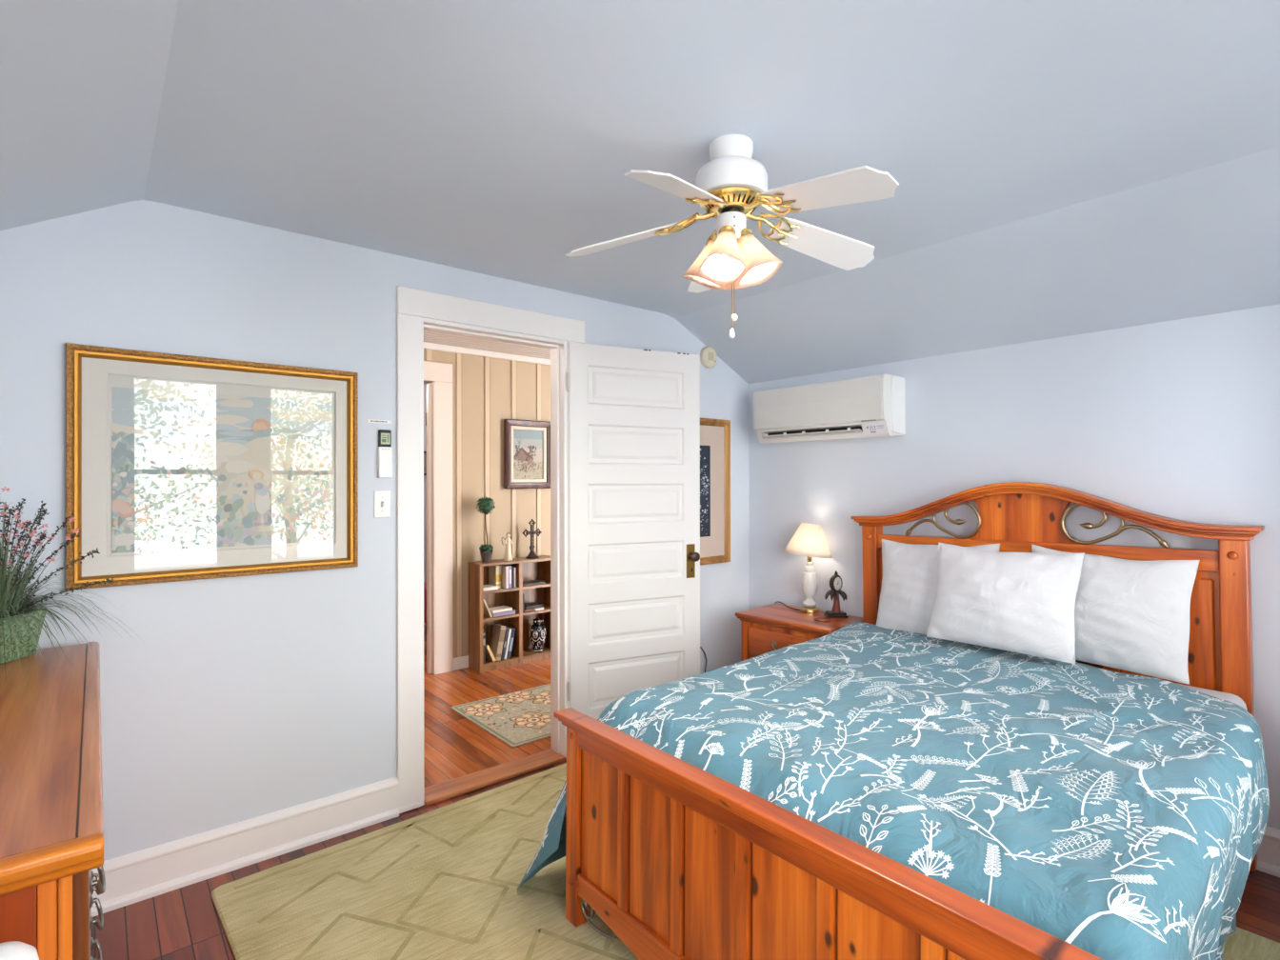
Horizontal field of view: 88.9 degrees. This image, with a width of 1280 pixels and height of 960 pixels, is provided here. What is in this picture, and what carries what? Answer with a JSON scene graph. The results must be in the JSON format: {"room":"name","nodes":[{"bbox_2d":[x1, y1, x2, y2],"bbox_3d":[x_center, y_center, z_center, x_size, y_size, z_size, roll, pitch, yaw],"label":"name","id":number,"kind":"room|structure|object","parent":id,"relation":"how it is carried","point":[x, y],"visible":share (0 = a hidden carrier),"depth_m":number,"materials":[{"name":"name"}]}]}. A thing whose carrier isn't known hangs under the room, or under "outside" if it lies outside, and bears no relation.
{"room":"bedroom","nodes":[
{"label":"bedroom","id":0,"kind":"room"},
{"bbox_2d":[0,200,749,860],"bbox_3d":[-0.787,0.173,3.171,4.090,2.670,0.120,0,0,-40],"label":"wall","id":1,"kind":"structure","parent":0,"point":[227,701],"depth_m":2.48,"materials":[{"name":"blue paint"}]},
{"bbox_2d":[65,342,358,590],"bbox_3d":[-1.538,-0.044,2.441,0.918,0.813,0.032,0,0,-40],"label":"framed picture","id":2,"kind":"object","parent":1,"relation":"attached to","point":[179,467],"visible":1,"depth_m":2.40,"materials":[{"name":"gold metal"}]},
{"bbox_2d":[107,374,335,556],"bbox_3d":[-1.535,-0.051,2.455,0.732,0.626,0.007,0,0,-40],"label":"print","id":3,"kind":"object","parent":2,"relation":"attached to","point":[198,465],"depth_m":2.43,"materials":[{"name":"multicoloured paper"}]},
{"bbox_2d":[91,776,399,917],"bbox_3d":[-1.642,1.378,2.353,1.529,0.160,0.034,0,0,-40],"label":"baseboard","id":4,"kind":"structure","parent":1,"relation":"attached to","point":[137,876],"depth_m":2.46,"materials":[{"name":"white paint"}]},
{"bbox_2d":[367,419,391,423],"bbox_3d":[-1.123,-0.252,2.813,0.100,0.014,0.002,0,0,-40],"label":"label strip","id":5,"kind":"object","parent":1,"relation":"attached to","point":[369,420],"visible":1,"depth_m":2.81,"materials":[{"name":"white plastic"}]},
{"bbox_2d":[374,490,390,518],"bbox_3d":[-1.108,0.104,2.810,0.069,0.116,0.022,0,0,-40],"label":"light switch","id":6,"kind":"object","parent":1,"relation":"attached to","point":[382,498],"visible":1,"depth_m":2.81,"materials":[{"name":"white plastic"}]},
{"bbox_2d":[377,429,392,478],"bbox_3d":[-1.101,-0.113,2.814,0.057,0.207,0.024,0,0,-40],"label":"remote control","id":7,"kind":"object","parent":1,"relation":"attached to","point":[384,450],"visible":1,"depth_m":2.81,"materials":[{"name":"white plastic"}]},
{"bbox_2d":[396,285,584,813],"bbox_3d":[-0.679,0.305,3.166,0.993,2.305,0.026,0,0,-40],"label":"trim","id":8,"kind":"structure","parent":1,"relation":"attached to","point":[411,304],"depth_m":2.89,"materials":[{"name":"white paint"}]},
{"bbox_2d":[420,317,567,805],"bbox_3d":[-0.725,0.365,3.218,0.784,2.186,0.137,0,0,-40],"label":"trim","id":9,"kind":"structure","parent":1,"relation":"attached to","point":[558,457],"depth_m":3.43,"materials":[{"name":"white paint"}]},
{"bbox_2d":[423,748,566,805],"bbox_3d":[-0.714,1.448,3.205,0.748,0.020,0.145,0,0,-40],"label":"trim","id":10,"kind":"structure","parent":1,"relation":"attached to","point":[447,790],"depth_m":3.17,"materials":[{"name":"brown wood"}]},
{"bbox_2d":[567,341,699,719],"bbox_3d":[-0.011,0.359,3.566,0.805,2.162,0.095,0,0,-26],"label":"door","id":11,"kind":"structure","parent":1,"relation":"in","point":[634,413],"depth_m":3.57,"materials":[{"name":"white paint"}]},
{"bbox_2d":[700,646,707,672],"bbox_3d":[0.391,1.238,4.032,0.104,0.427,0.046,0,0,-40],"label":"power cord","id":12,"kind":"object","parent":1,"relation":"attached to","point":[700,647],"visible":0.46,"depth_m":4.07,"materials":[{"name":"grey plastic"}]},
{"bbox_2d":[699,346,717,368],"bbox_3d":[0.433,-0.770,4.088,0.136,0.136,0.040,0,0,-40],"label":"smoke detector","id":13,"kind":"object","parent":1,"relation":"attached to","point":[708,354],"visible":0.99,"depth_m":4.07,"materials":[{"name":"beige plastic"}]},
{"bbox_2d":[700,418,730,565],"bbox_3d":[0.302,0.071,3.977,0.715,0.911,0.031,0,0,-40],"label":"framed picture","id":14,"kind":"object","parent":1,"relation":"attached to","point":[714,433],"visible":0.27,"depth_m":4.12,"materials":[{"name":"gold metal"}]},
{"bbox_2d":[700,445,710,537],"bbox_3d":[0.298,0.069,3.978,0.372,0.568,0.002,0,0,-40],"label":"print","id":15,"kind":"object","parent":14,"relation":"attached to","point":[705,450],"depth_m":4.07,"materials":[{"name":"blue"}]},
{"bbox_2d":[423,384,426,582],"bbox_3d":[-2.220,0.166,5.877,4.020,2.600,2.100,0,0,-40],"label":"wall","id":16,"kind":"structure","parent":0,"point":[425,386],"depth_m":7.03,"materials":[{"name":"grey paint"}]},
{"bbox_2d":[423,451,426,475],"bbox_3d":[-2.349,-0.181,6.992,0.350,0.260,0.020,0,0,-40],"label":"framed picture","id":17,"kind":"object","parent":16,"relation":"attached to","point":[425,452],"visible":0.02,"depth_m":7.03,"materials":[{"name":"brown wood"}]},
{"bbox_2d":[480,551,492,561],"bbox_3d":[-1.196,0.595,5.075,0.098,0.084,0.098,0,0,-40],"label":"pot","id":18,"kind":"object","parent":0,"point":[486,556],"depth_m":5.04,"materials":[{"name":"grey ceramic"}]},
{"bbox_2d":[423,348,550,658],"bbox_3d":[-1.511,0.153,5.028,3.820,2.620,0.112,0,0,-40],"label":"wall","id":19,"kind":"structure","parent":0,"point":[487,391],"depth_m":5.20,"materials":[{"name":"beige paint"}]},
{"bbox_2d":[423,360,452,674],"bbox_3d":[-1.893,0.288,4.696,1.088,2.350,0.132,0,0,-40],"label":"trim","id":20,"kind":"structure","parent":19,"relation":"attached to","point":[439,392],"depth_m":4.94,"materials":[{"name":"beige paint"}]},
{"bbox_2d":[452,655,468,670],"bbox_3d":[-0.721,1.416,5.603,1.870,0.095,0.010,0,0,-40],"label":"baseboard","id":21,"kind":"structure","parent":19,"relation":"attached to","point":[458,663],"depth_m":5.04,"materials":[{"name":"white paint"}]},
{"bbox_2d":[423,341,550,365],"bbox_3d":[-1.475,-1.005,4.985,3.820,0.047,0.030,0,0,-40],"label":"trim","id":22,"kind":"structure","parent":19,"relation":"attached to","point":[430,346],"depth_m":5.17,"materials":[{"name":"white paint"}]},
{"bbox_2d":[503,419,550,488],"bbox_3d":[-0.923,-0.212,5.422,0.440,0.566,0.036,0,0,-40],"label":"framed picture","id":23,"kind":"object","parent":19,"relation":"attached to","point":[530,440],"visible":0.98,"depth_m":5.42,"materials":[{"name":"brown wood"}]},
{"bbox_2d":[513,429,542,479],"bbox_3d":[-0.930,-0.212,5.431,0.284,0.410,0.004,0,0,-40],"label":"painting","id":24,"kind":"object","parent":23,"relation":"attached to","point":[528,444],"depth_m":5.43,"materials":[{"name":"multicoloured paper"}]},
{"bbox_2d":[423,329,550,359],"bbox_3d":[-0.938,-1.064,4.342,4.020,0.071,1.905,0,0,-40],"label":"ceiling","id":25,"kind":"structure","parent":0,"point":[430,336],"depth_m":4.95,"materials":[{"name":"white paint"}]},
{"bbox_2d":[0,0,1279,383],"bbox_3d":[0.347,-0.847,1.797,3.910,0.451,3.451,0,0,-40],"label":"ceiling","id":26,"kind":"structure","parent":0,"point":[1060,168],"depth_m":1.87,"materials":[{"name":"white paint"}]},
{"bbox_2d":[565,134,899,338],"bbox_3d":[0.230,-0.704,1.943,0.940,0.574,0.988,0,0,14],"label":"ceiling fan","id":27,"kind":"object","parent":26,"relation":"hanging from","point":[730,187],"visible":1,"depth_m":1.87,"materials":[{"name":"white wood"}]},
{"bbox_2d":[90,622,1279,959],"bbox_3d":[-0.752,1.499,3.518,4.590,0.080,7.595,0,0,-40],"label":"floor","id":28,"kind":"structure","parent":0,"point":[184,923],"depth_m":2.46,"materials":[{"name":"brown wood"}]},
{"bbox_2d":[0,940,39,959],"bbox_3d":[-0.807,1.021,0.812,0.116,0.863,0.116,0,0,-40],"label":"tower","id":29,"kind":"object","parent":28,"relation":"on","point":[11,950],"visible":1,"depth_m":0.82,"materials":[{"name":"white plastic"}]},
{"bbox_2d":[0,640,105,959],"bbox_3d":[-1.475,0.990,1.382,0.521,0.931,1.550,0,0,-40],"label":"dresser","id":30,"kind":"object","parent":28,"relation":"on","point":[51,800],"visible":1,"depth_m":1.08,"materials":[{"name":"brown wood"}]},
{"bbox_2d":[0,486,131,671],"bbox_3d":[-1.784,0.307,1.873,0.678,0.576,0.562,0,0,-40],"label":"potted plant","id":31,"kind":"object","parent":30,"relation":"on","point":[21,622],"visible":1,"depth_m":1.91,"materials":[{"name":"green plant"}]},
{"bbox_2d":[423,582,426,622],"bbox_3d":[-1.960,1.232,6.213,0.750,0.470,0.400,0,0,-40],"label":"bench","id":32,"kind":"object","parent":28,"relation":"on","point":[425,584],"visible":0.02,"depth_m":5.95,"materials":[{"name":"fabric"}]},
{"bbox_2d":[451,683,550,747],"bbox_3d":[-0.544,1.454,4.196,1.062,0.010,0.810,0,0,-40],"label":"rug","id":33,"kind":"object","parent":28,"relation":"on","point":[521,717],"visible":0.45,"depth_m":4.03,"materials":[{"name":"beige carpet"}]},
{"bbox_2d":[467,555,550,673],"bbox_3d":[-1.002,1.050,5.236,0.716,0.825,0.201,0,0,-40],"label":"bookcase","id":34,"kind":"object","parent":28,"relation":"on","point":[526,569],"visible":0.78,"depth_m":5.18,"materials":[{"name":"brown wood"}]},
{"bbox_2d":[483,629,485,663],"bbox_3d":[-1.229,1.274,5.022,0.020,0.255,0.131,0,0,-40],"label":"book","id":35,"kind":"object","parent":34,"relation":"on","point":[484,630],"visible":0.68,"depth_m":4.98,"materials":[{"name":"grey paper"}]},
{"bbox_2d":[476,496,495,561],"bbox_3d":[-1.202,0.382,5.069,0.147,0.510,0.143,0,0,-18],"label":"topiary","id":36,"kind":"object","parent":34,"relation":"on","point":[485,505],"visible":1,"depth_m":5.04,"materials":[{"name":"green plant"}]},
{"bbox_2d":[483,599,492,617],"bbox_3d":[-1.203,0.983,5.038,0.076,0.147,0.120,0,0,-40],"label":"book","id":37,"kind":"object","parent":34,"relation":"on","point":[487,612],"visible":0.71,"depth_m":5.00,"materials":[{"name":"beige paper"}]},
{"bbox_2d":[485,643,495,661],"bbox_3d":[-1.182,1.334,5.055,0.083,0.136,0.120,0,0,-40],"label":"book","id":38,"kind":"object","parent":34,"relation":"on","point":[490,655],"visible":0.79,"depth_m":5.02,"materials":[{"name":"brown paper"}]},
{"bbox_2d":[482,583,498,591],"bbox_3d":[-1.188,0.836,5.058,0.125,0.028,0.130,0,0,-40],"label":"book","id":39,"kind":"object","parent":34,"relation":"on","point":[486,588],"visible":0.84,"depth_m":5.02,"materials":[{"name":"white paper"}]},
{"bbox_2d":[488,565,501,588],"bbox_3d":[-1.143,0.761,5.147,0.052,0.178,0.121,0,0,-40],"label":"book","id":40,"kind":"object","parent":34,"relation":"on","point":[494,571],"visible":0.74,"depth_m":5.11,"materials":[{"name":"beige paper"}]},
{"bbox_2d":[489,623,506,660],"bbox_3d":[-1.121,1.269,5.112,0.097,0.266,0.131,0,0,-40],"label":"book","id":41,"kind":"object","parent":34,"relation":"on","point":[498,632],"visible":0.9,"depth_m":5.07,"materials":[{"name":"beige paper"}]},
{"bbox_2d":[490,609,515,617],"bbox_3d":[-1.097,1.042,5.133,0.190,0.030,0.130,0,0,-40],"label":"book","id":42,"kind":"object","parent":34,"relation":"on","point":[509,612],"visible":0.64,"depth_m":5.08,"materials":[{"name":"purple paper"}]},
{"bbox_2d":[488,605,512,613],"bbox_3d":[-1.109,1.015,5.120,0.174,0.020,0.126,0,0,-40],"label":"book","id":43,"kind":"object","parent":42,"relation":"on","point":[500,609],"visible":0.84,"depth_m":5.09,"materials":[{"name":"beige paper"}]},
{"bbox_2d":[500,564,508,588],"bbox_3d":[-1.079,0.764,5.149,0.024,0.172,0.130,0,0,-40],"label":"book","id":44,"kind":"object","parent":34,"relation":"on","point":[505,570],"visible":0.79,"depth_m":5.10,"materials":[{"name":"white paper"}]},
{"bbox_2d":[500,628,509,659],"bbox_3d":[-1.092,1.282,5.136,0.067,0.240,0.131,0,0,-40],"label":"book","id":45,"kind":"object","parent":34,"relation":"on","point":[507,630],"visible":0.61,"depth_m":5.09,"materials":[{"name":"grey paper"}]},
{"bbox_2d":[501,564,511,588],"bbox_3d":[-1.059,0.763,5.165,0.024,0.174,0.131,0,0,-40],"label":"book","id":46,"kind":"object","parent":34,"relation":"on","point":[510,567],"visible":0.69,"depth_m":5.11,"materials":[{"name":"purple paper"}]},
{"bbox_2d":[501,532,512,560],"bbox_3d":[-1.045,0.528,5.176,0.090,0.218,0.066,0,0,-40],"label":"angel figurine","id":47,"kind":"object","parent":34,"relation":"on","point":[508,551],"visible":1,"depth_m":5.16,"materials":[{"name":"beige ceramic"}]},
{"bbox_2d":[503,627,511,659],"bbox_3d":[-1.073,1.285,5.152,0.064,0.234,0.130,0,0,-40],"label":"book","id":48,"kind":"object","parent":34,"relation":"on","point":[510,630],"visible":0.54,"depth_m":5.10,"materials":[{"name":"white paper"}]},
{"bbox_2d":[506,625,515,659],"bbox_3d":[-1.051,1.285,5.170,0.072,0.233,0.131,0,0,-40],"label":"book","id":49,"kind":"object","parent":34,"relation":"on","point":[512,629],"visible":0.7,"depth_m":5.12,"materials":[{"name":"blue paper"}]},
{"bbox_2d":[511,567,514,588],"bbox_3d":[-1.042,0.770,5.180,0.018,0.160,0.130,0,0,-40],"label":"book","id":50,"kind":"object","parent":34,"relation":"on","point":[512,569],"visible":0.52,"depth_m":5.13,"materials":[{"name":"black paper"}]},
{"bbox_2d":[522,593,524,612],"bbox_3d":[-0.970,0.982,5.239,0.018,0.150,0.130,0,0,-40],"label":"book","id":51,"kind":"object","parent":34,"relation":"on","point":[523,593],"visible":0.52,"depth_m":5.20,"materials":[{"name":"black paper"}]},
{"bbox_2d":[524,607,534,612],"bbox_3d":[-0.921,1.045,5.274,0.085,0.024,0.120,0,0,-40],"label":"book","id":52,"kind":"object","parent":34,"relation":"on","point":[526,610],"visible":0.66,"depth_m":5.22,"materials":[{"name":"brown paper"}]},
{"bbox_2d":[524,601,542,609],"bbox_3d":[-0.891,1.022,5.307,0.150,0.020,0.120,0,0,-45],"label":"book","id":53,"kind":"object","parent":52,"relation":"on","point":[532,605],"visible":0.84,"depth_m":5.28,"materials":[{"name":"black paper"}]},
{"bbox_2d":[522,519,541,559],"bbox_3d":[-0.881,0.478,5.332,0.104,0.318,0.153,0,0,17],"label":"cross","id":54,"kind":"object","parent":34,"relation":"on","point":[531,554],"visible":1,"depth_m":5.32,"materials":[{"name":"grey metal"}]},
{"bbox_2d":[522,580,545,586],"bbox_3d":[-0.890,0.839,5.306,0.200,0.022,0.130,0,0,-40],"label":"book","id":55,"kind":"object","parent":34,"relation":"on","point":[530,582],"visible":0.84,"depth_m":5.27,"materials":[{"name":"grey paper"}]},
{"bbox_2d":[528,617,545,652],"bbox_3d":[-0.840,1.264,5.345,0.138,0.276,0.137,0,0,-18],"label":"ginger jar","id":56,"kind":"object","parent":34,"relation":"on","point":[537,630],"visible":1,"depth_m":5.30,"materials":[{"name":"black ceramic"}]},
{"bbox_2d":[534,606,543,611],"bbox_3d":[-0.851,1.047,5.332,0.080,0.020,0.120,0,0,-40],"label":"book","id":57,"kind":"object","parent":34,"relation":"on","point":[539,608],"visible":0.61,"depth_m":5.28,"materials":[{"name":"white paper"}]},
{"bbox_2d":[211,762,1279,959],"bbox_3d":[0.452,1.446,2.060,2.715,0.014,3.088,0,0,-40],"label":"area rug","id":58,"kind":"object","parent":28,"relation":"on","point":[442,883],"visible":0.37,"depth_m":2.24,"materials":[{"name":"beige carpet"}]},
{"bbox_2d":[553,481,1264,959],"bbox_3d":[1.012,0.736,2.306,2.184,1.453,1.742,0,0,-40],"label":"bed","id":59,"kind":"object","parent":58,"relation":"on","point":[679,860],"visible":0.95,"depth_m":1.79,"materials":[{"name":"brown wood"}]},
{"bbox_2d":[517,620,1269,959],"bbox_3d":[0.912,1.125,2.242,2.182,0.797,1.793,0,0,-37],"label":"duvet","id":60,"kind":"object","parent":59,"relation":"on","point":[1113,815],"visible":0.9,"depth_m":1.73,"materials":[{"name":"teal fabric"}]},
{"bbox_2d":[876,539,999,635],"bbox_3d":[1.424,0.529,3.159,0.189,0.479,0.594,0,0,-40],"label":"pillow","id":61,"kind":"object","parent":60,"relation":"on","point":[909,589],"visible":0.61,"depth_m":3.19,"materials":[{"name":"white fabric"}]},
{"bbox_2d":[926,541,1084,663],"bbox_3d":[1.543,0.503,2.794,0.209,0.425,0.593,0,0,-40],"label":"pillow","id":62,"kind":"object","parent":60,"relation":"on","point":[1024,603],"visible":1,"depth_m":2.71,"materials":[{"name":"white fabric"}]},
{"bbox_2d":[1175,682,1247,710],"bbox_3d":[1.074,0.937,2.330,1.810,0.312,1.506,0,0,-40],"label":"mattress","id":63,"kind":"object","parent":59,"relation":"on","point":[1235,699],"visible":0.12,"depth_m":2.36,"materials":[{"name":"white fabric"}]},
{"bbox_2d":[1031,544,1199,684],"bbox_3d":[1.875,0.518,2.637,0.201,0.468,0.586,0,0,-40],"label":"pillow","id":64,"kind":"object","parent":63,"relation":"on","point":[1130,615],"visible":0.66,"depth_m":2.51,"materials":[{"name":"white fabric"}]},
{"bbox_2d":[735,603,863,660],"bbox_3d":[0.924,1.117,3.743,0.421,0.680,0.630,0,0,-43],"label":"nightstand","id":65,"kind":"object","parent":28,"relation":"on","point":[766,629],"visible":0.27,"depth_m":3.68,"materials":[{"name":"brown wood"}]},
{"bbox_2d":[774,522,832,613],"bbox_3d":[0.934,0.547,3.936,0.278,0.582,0.465,0,0,-40],"label":"table lamp","id":66,"kind":"object","parent":65,"relation":"on","point":[809,540],"visible":0.98,"depth_m":3.81,"materials":[{"name":"white ceramic"}]},
{"bbox_2d":[814,617,831,621],"bbox_3d":[1.012,0.772,3.606,0.095,0.006,0.095,0,0,-40],"label":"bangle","id":67,"kind":"object","parent":65,"relation":"on","point":[817,617],"visible":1,"depth_m":3.61,"materials":[{"name":"brown"}]},
{"bbox_2d":[823,570,848,618],"bbox_3d":[1.118,0.646,3.719,0.131,0.260,0.122,0,0,14],"label":"mantel clock","id":68,"kind":"object","parent":65,"relation":"on","point":[835,581],"visible":1,"depth_m":3.69,"materials":[{"name":"black paint"}]},
{"bbox_2d":[748,303,1279,830],"bbox_3d":[1.893,0.329,3.057,0.120,2.350,3.490,0,0,-40],"label":"wall","id":69,"kind":"structure","parent":0,"point":[1179,419],"depth_m":2.91,"materials":[{"name":"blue paint"}]},
{"bbox_2d":[753,374,904,443],"bbox_3d":[1.067,-0.394,3.791,0.208,0.324,0.885,0,0,-40],"label":"air conditioner","id":70,"kind":"object","parent":69,"relation":"attached to","point":[873,406],"visible":1,"depth_m":3.64,"materials":[{"name":"white plastic"}]},
{"bbox_2d":[1256,826,1279,877],"bbox_3d":[1.802,1.374,3.046,0.034,0.160,3.315,0,0,-40],"label":"baseboard","id":71,"kind":"structure","parent":69,"relation":"attached to","point":[1269,850],"depth_m":2.41,"materials":[{"name":"white paint"}]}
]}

